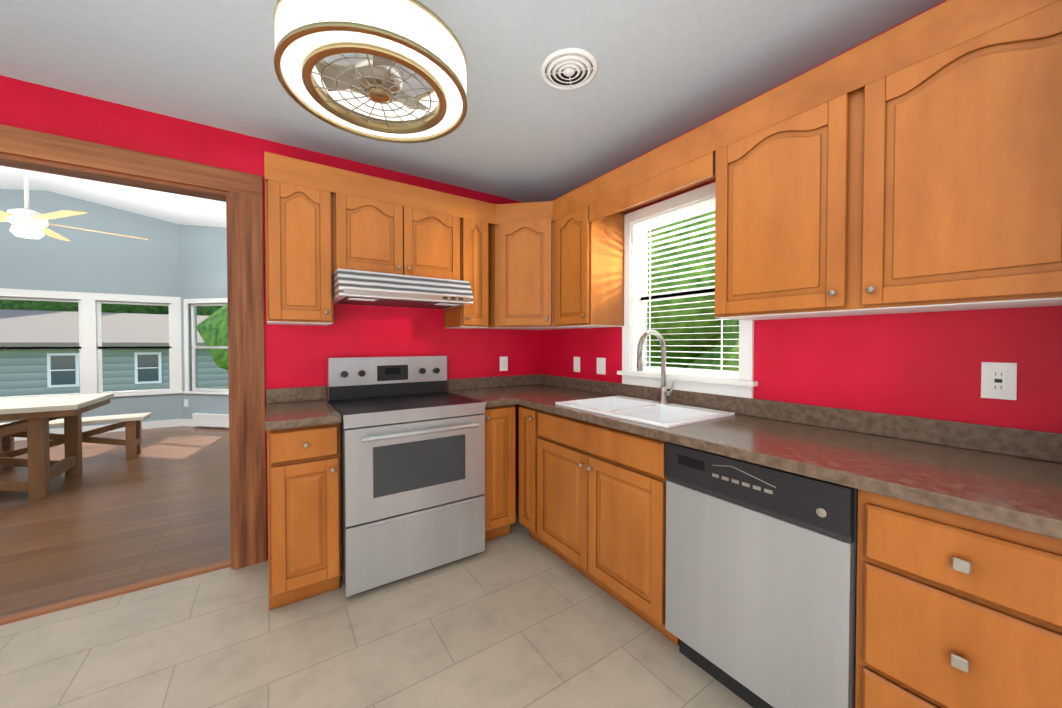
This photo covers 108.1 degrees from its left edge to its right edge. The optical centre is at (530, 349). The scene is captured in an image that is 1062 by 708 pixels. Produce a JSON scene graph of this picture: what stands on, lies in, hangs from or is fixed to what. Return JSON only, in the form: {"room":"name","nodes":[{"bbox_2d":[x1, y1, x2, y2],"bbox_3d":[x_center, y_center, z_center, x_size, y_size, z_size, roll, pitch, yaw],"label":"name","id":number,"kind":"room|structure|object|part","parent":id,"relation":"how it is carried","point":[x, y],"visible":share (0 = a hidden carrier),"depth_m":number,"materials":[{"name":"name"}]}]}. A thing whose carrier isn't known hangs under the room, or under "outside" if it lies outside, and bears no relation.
{"room":"kitchen","nodes":[
{"label":"kitchen","id":0,"kind":"room"},
{"bbox_2d":[0,189,180,428],"bbox_3d":[-7.229,-0.563,4.703,4.510,3.500,0.120,-1,1,-34],"label":"wall","id":1,"kind":"structure","parent":0,"point":[86,261],"depth_m":5.40,"materials":[{"name":"grey paint"}]},
{"bbox_2d":[0,288,228,440],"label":"window","id":2,"kind":"structure","parent":1,"relation":"in","point":[90,347],"depth_m":5.62,"materials":[{"name":"white paint"}]},
{"bbox_3d":[-4.154,0.202,5.683,2.461,1.940,0.195,0,1,11],"label":"angled sunroom window trim","id":3,"kind":"part","parent":2,"relation":"part of","materials":[{"name":"white wood"}]},
{"bbox_2d":[0,166,226,227],"bbox_3d":[-5.090,-1.850,3.017,6.840,0.670,5.270,-1,1,-34],"label":"ceiling","id":4,"kind":"structure","parent":0,"point":[179,209],"depth_m":4.93,"materials":[{"name":"white paint"}]},
{"bbox_2d":[0,169,147,240],"bbox_3d":[-4.709,-1.509,3.608,1.545,0.948,1.487,-1,1,-34],"label":"ceiling fan","id":5,"kind":"object","parent":4,"relation":"hanging from","point":[26,222],"visible":0.83,"depth_m":3.52,"materials":[{"name":"white paint"}]},
{"bbox_2d":[179,224,228,418],"bbox_3d":[-4.123,-0.579,5.702,2.611,3.500,0.120,0,1,11],"label":"wall","id":6,"kind":"structure","parent":0,"point":[202,261],"depth_m":5.80,"materials":[{"name":"grey paint"}]},
{"bbox_2d":[0,75,540,558],"bbox_3d":[-3.530,0.028,0.970,8.870,2.440,0.120,-1,1,-34],"label":"wall","id":7,"kind":"structure","parent":0,"point":[296,355],"depth_m":2.32,"materials":[{"name":"red paint"}]},
{"bbox_2d":[0,560,230,625],"bbox_3d":[-2.444,1.231,1.723,1.748,0.011,0.075,-1,1,-34],"label":"trim","id":8,"kind":"structure","parent":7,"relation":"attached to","point":[39,611],"depth_m":1.93,"materials":[{"name":"brown wood"}]},
{"bbox_2d":[0,124,266,569],"bbox_3d":[-2.436,0.127,1.694,2.080,2.218,0.145,-1,1,-34],"label":"door frame","id":9,"kind":"structure","parent":7,"relation":"attached to","point":[241,195],"depth_m":2.15,"materials":[{"name":"brown wood"}]},
{"bbox_2d":[265,168,347,325],"bbox_3d":[-1.287,-0.529,2.200,0.376,0.756,0.325,-1,1,-34],"label":"upper cabinet","id":10,"kind":"object","parent":7,"relation":"attached to","point":[306,219],"depth_m":2.06,"materials":[{"name":"brown wood"}]},
{"bbox_2d":[266,374,540,401],"bbox_3d":[-0.723,0.261,2.777,1.956,0.086,0.019,-1,1,-34],"label":"backsplash","id":11,"kind":"structure","parent":7,"relation":"attached to","point":[295,394],"depth_m":2.86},
{"bbox_2d":[348,184,463,280],"bbox_3d":[-0.867,-0.679,2.480,0.763,0.466,0.325,-1,1,-34],"label":"upper cabinet","id":12,"kind":"object","parent":7,"relation":"attached to","point":[400,235],"depth_m":2.35,"materials":[{"name":"brown wood"}]},
{"bbox_2d":[333,268,472,308],"bbox_3d":[-0.816,-0.360,2.410,0.760,0.154,0.504,-1,1,-34],"label":"range hood","id":13,"kind":"object","parent":12,"relation":"attached to","point":[354,287],"visible":0.98,"depth_m":2.21,"materials":[{"name":"silver metal"}]},
{"bbox_2d":[444,208,491,328],"bbox_3d":[-0.490,-0.538,2.736,0.273,0.756,0.325,-1,1,-34],"label":"upper cabinet","id":14,"kind":"object","parent":7,"relation":"attached to","point":[477,230],"depth_m":2.64,"materials":[{"name":"brown wood"}]},
{"bbox_2d":[500,356,507,370],"bbox_3d":[-0.220,0.113,3.120,0.072,0.116,0.010,-1,1,-34],"label":"electrical outlet","id":15,"kind":"object","parent":7,"relation":"attached to","point":[503,363],"visible":1,"depth_m":3.12,"materials":[{"name":"white paint"}]},
{"bbox_2d":[492,203,523,327],"bbox_3d":[-0.022,-0.536,2.657,0.308,0.756,0.374,-1,1,-34],"label":"upper cabinet","id":16,"kind":"object","parent":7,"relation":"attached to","point":[507,228],"depth_m":2.69,"materials":[{"name":"brown wood"}]},
{"bbox_3d":[-0.045,-0.536,2.661,0.431,0.756,0.051,0,1,11],"label":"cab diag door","id":17,"kind":"part","parent":16,"relation":"part of","materials":[{"name":"brown wood"}]},
{"bbox_2d":[0,426,752,707],"bbox_3d":[-3.338,1.275,1.807,7.940,0.080,9.320,-1,1,-34],"label":"floor","id":18,"kind":"structure","parent":0,"point":[518,616],"depth_m":1.73,"materials":[{"name":"tile"}]},
{"bbox_2d":[0,393,113,499],"bbox_3d":[-5.016,0.837,2.888,2.430,0.760,0.896,-1,1,-34],"label":"table","id":19,"kind":"object","parent":18,"relation":"on","point":[34,415],"visible":1,"depth_m":3.18,"materials":[{"name":"brown wood"}]},
{"bbox_2d":[0,412,151,473],"bbox_3d":[-4.832,0.968,4.050,1.170,0.460,0.320,-1,1,-34],"label":"bench","id":20,"kind":"object","parent":18,"relation":"on","point":[131,424],"visible":0.77,"depth_m":4.15,"materials":[{"name":"brown wood"}]},
{"bbox_2d":[267,418,341,610],"bbox_3d":[-1.234,0.793,2.079,0.302,0.874,0.620,-1,1,-34],"label":"base cabinet","id":21,"kind":"object","parent":18,"relation":"on","point":[304,463],"depth_m":1.82,"materials":[{"name":"brown wood"}]},
{"bbox_2d":[265,398,340,429],"bbox_3d":[-1.233,0.335,2.061,0.310,0.038,0.638,-1,1,-34],"label":"countertop","id":22,"kind":"structure","parent":21,"relation":"on","point":[278,415],"depth_m":1.90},
{"bbox_2d":[327,356,485,596],"bbox_3d":[-0.749,0.639,2.311,0.764,1.175,0.717,-1,1,-34],"label":"stove","id":23,"kind":"object","parent":18,"relation":"on","point":[412,466],"visible":0.98,"depth_m":2.08,"materials":[{"name":"silver metal"}]},
{"bbox_2d":[483,402,520,540],"bbox_3d":[-0.345,0.784,2.639,0.270,0.874,0.684,-1,1,-34],"label":"base cabinet","id":24,"kind":"object","parent":18,"relation":"on","point":[498,494],"depth_m":2.41,"materials":[{"name":"brown wood"}]},
{"bbox_2d":[447,382,580,405],"bbox_3d":[-0.104,0.323,2.821,0.881,0.038,0.638,-1,1,-34],"label":"countertop","id":25,"kind":"structure","parent":24,"relation":"on","point":[492,395],"depth_m":2.75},
{"bbox_2d":[513,406,560,542],"bbox_3d":[0.215,0.786,2.523,0.693,0.874,0.279,-1,1,-34],"label":"base cabinet","id":26,"kind":"object","parent":18,"relation":"on","point":[534,425],"depth_m":2.35,"materials":[{"name":"brown wood"}]},
{"bbox_2d":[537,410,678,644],"bbox_3d":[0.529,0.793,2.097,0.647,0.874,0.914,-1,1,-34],"label":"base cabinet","id":27,"kind":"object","parent":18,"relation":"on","point":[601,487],"depth_m":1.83,"materials":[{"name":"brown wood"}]},
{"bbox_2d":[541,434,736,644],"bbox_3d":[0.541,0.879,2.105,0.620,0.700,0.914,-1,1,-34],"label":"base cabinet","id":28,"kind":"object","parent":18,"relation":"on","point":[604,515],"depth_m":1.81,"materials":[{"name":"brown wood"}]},
{"bbox_2d":[565,438,720,473],"bbox_3d":[0.545,0.504,2.038,0.421,0.008,0.716,-1,1,-34],"label":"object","id":29,"kind":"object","parent":28,"relation":"on","point":[566,439],"depth_m":1.77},
{"bbox_2d":[665,442,857,707],"bbox_3d":[0.952,0.804,1.465,0.608,0.872,0.599,-1,1,-34],"label":"dishwasher","id":30,"kind":"object","parent":18,"relation":"on","point":[761,564],"visible":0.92,"depth_m":1.24,"materials":[{"name":"silver metal"}]},
{"bbox_2d":[855,490,1061,707],"bbox_3d":[1.245,0.809,1.058,0.620,0.874,0.398,-1,1,-34],"label":"base cabinet","id":31,"kind":"object","parent":18,"relation":"on","point":[959,564],"depth_m":0.90,"materials":[{"name":"brown wood"}]},
{"bbox_2d":[517,390,1061,541],"bbox_3d":[0.762,0.340,1.752,0.638,0.038,2.102,-1,1,-34],"label":"countertop","id":32,"kind":"structure","parent":31,"relation":"on","point":[1009,491],"depth_m":1.14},
{"bbox_2d":[555,395,734,427],"bbox_3d":[0.568,0.407,2.052,0.520,0.204,0.760,-1,1,-34],"label":"sink","id":33,"kind":"object","parent":32,"relation":"in","point":[661,413],"depth_m":2.06,"materials":[{"name":"white ceramic"}]},
{"bbox_2d":[636,330,674,403],"bbox_3d":[0.683,0.098,2.094,0.247,0.413,0.110,-1,1,-34],"label":"faucet","id":34,"kind":"object","parent":32,"relation":"on","point":[664,393],"depth_m":2.14,"materials":[{"name":"silver metal"}]},
{"bbox_2d":[0,0,945,202],"bbox_3d":[-0.538,-1.225,0.534,4.370,0.080,4.150,-1,1,-34],"label":"ceiling","id":35,"kind":"structure","parent":0,"point":[667,71],"depth_m":1.64,"materials":[{"name":"paint"}]},
{"bbox_2d":[273,0,466,142],"bbox_3d":[-0.498,-1.010,1.258,0.572,0.371,0.572,-1,1,-34],"label":"kitchen ceiling fan","id":36,"kind":"object","parent":35,"relation":"hanging from","point":[384,41],"visible":1,"depth_m":1.16,"materials":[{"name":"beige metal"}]},
{"bbox_3d":[-0.484,-0.918,1.240,0.370,0.115,0.325,-1,1,-34],"label":"motor","id":37,"kind":"part","parent":36,"relation":"part of","materials":[{"name":"silver metal"}]},
{"bbox_2d":[541,48,597,89],"bbox_3d":[0.163,-1.194,1.651,0.244,0.018,0.244,-1,1,-34],"label":"ceiling vent","id":38,"kind":"object","parent":35,"relation":"in","point":[568,68],"visible":1,"depth_m":1.63,"materials":[{"name":"white paint"}]},
{"bbox_2d":[561,402,666,469],"bbox_3d":[0.374,0.410,1.921,0.008,0.184,0.716,-1,1,-34],"label":"drawer front","id":39,"kind":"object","parent":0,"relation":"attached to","point":[649,450],"depth_m":1.76,"materials":[{"name":"brown wood"}]},
{"bbox_2d":[541,0,1061,432],"bbox_3d":[1.259,0.016,1.691,0.120,2.440,4.030,-1,1,-34],"label":"wall","id":40,"kind":"structure","parent":0,"point":[924,364],"depth_m":1.43,"materials":[{"name":"red paint"}]},
{"bbox_2d":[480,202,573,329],"bbox_3d":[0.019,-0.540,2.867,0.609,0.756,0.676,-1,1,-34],"label":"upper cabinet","id":41,"kind":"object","parent":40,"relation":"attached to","point":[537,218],"depth_m":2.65,"materials":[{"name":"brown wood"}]},
{"bbox_2d":[574,357,579,371],"bbox_3d":[0.346,0.111,2.929,0.012,0.116,0.072,-1,1,-34],"label":"light switch","id":42,"kind":"object","parent":40,"relation":"attached to","point":[576,364],"visible":1,"depth_m":2.92,"materials":[{"name":"white paint"}]},
{"bbox_2d":[552,196,627,327],"bbox_3d":[0.352,-0.535,2.580,0.377,0.756,0.403,-1,1,-34],"label":"upper cabinet","id":43,"kind":"object","parent":40,"relation":"attached to","point":[588,232],"depth_m":2.44,"materials":[{"name":"brown wood"}]},
{"bbox_2d":[597,358,605,374],"bbox_3d":[0.492,0.115,2.713,0.012,0.116,0.085,-1,1,-34],"label":"light switch","id":44,"kind":"object","parent":40,"relation":"attached to","point":[601,365],"visible":1,"depth_m":2.70,"materials":[{"name":"white paint"}]},
{"bbox_2d":[617,182,757,397],"bbox_3d":[0.876,-0.322,2.214,0.165,1.100,0.865,-1,1,-34],"label":"window","id":45,"kind":"structure","parent":40,"relation":"in","point":[744,384],"depth_m":2.32,"materials":[{"name":"white paint"}]},
{"bbox_2d":[634,198,738,378],"bbox_3d":[0.874,-0.329,2.213,0.050,0.941,0.675,-1,1,-34],"label":"window blind","id":46,"kind":"object","parent":45,"relation":"attached to","point":[684,213],"visible":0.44,"depth_m":2.21,"materials":[{"name":"white plastic"}]},
{"bbox_2d":[541,374,1061,461],"bbox_3d":[0.628,0.365,2.036,0.543,0.270,2.721,-1,1,-34],"label":"backsplash","id":47,"kind":"structure","parent":40,"relation":"attached to","point":[1025,443],"depth_m":1.63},
{"bbox_2d":[708,0,1061,319],"bbox_3d":[1.203,-0.515,1.363,0.324,0.756,0.987,-1,1,-34],"label":"upper cabinet","id":48,"kind":"object","parent":40,"relation":"attached to","point":[912,166],"depth_m":1.16,"materials":[{"name":"brown wood"}]},
{"bbox_2d":[981,362,1016,399],"bbox_3d":[1.492,0.099,1.228,0.010,0.116,0.072,-1,1,-34],"label":"outlet","id":49,"kind":"object","parent":40,"relation":"attached to","point":[998,380],"visible":1,"depth_m":1.23,"materials":[{"name":"white paint"}]},
{"label":"outside","id":50,"kind":"structure","parent":0,"visible":0},
{"bbox_3d":[-11.120,3.096,16.537,120.000,0.200,100.000,-1,1,-34],"label":"ground","id":51,"kind":"structure","parent":50,"visible":0},
{"bbox_2d":[0,309,228,396],"bbox_3d":[-21.725,0.659,15.689,22.700,4.700,9.500,-1,1,-34],"label":"neighbor house","id":52,"kind":"structure","parent":51,"relation":"on","point":[24,372],"depth_m":14.68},
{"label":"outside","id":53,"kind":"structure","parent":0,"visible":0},
{"bbox_2d":[0,299,222,315],"bbox_3d":[-24.612,-5.758,25.171,46.905,10.511,10.694,-1,1,-34],"label":"trees","id":54,"kind":"object","parent":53,"point":[6,304],"depth_m":20.42,"materials":[{"name":"green plant"}]},
{"bbox_2d":[197,306,228,388],"bbox_3d":[-5.530,-0.008,10.233,4.967,4.868,5.301,-1,1,-34],"label":"trees","id":55,"kind":"object","parent":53,"point":[212,329],"visible":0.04,"depth_m":7.91,"materials":[{"name":"green plant"}]},
{"bbox_2d":[647,211,738,370],"bbox_3d":[4.187,-0.260,4.821,4.741,5.254,9.649,-1,1,-34],"label":"trees","id":56,"kind":"object","parent":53,"point":[672,331],"depth_m":5.71,"materials":[{"name":"green plant"}]}
]}

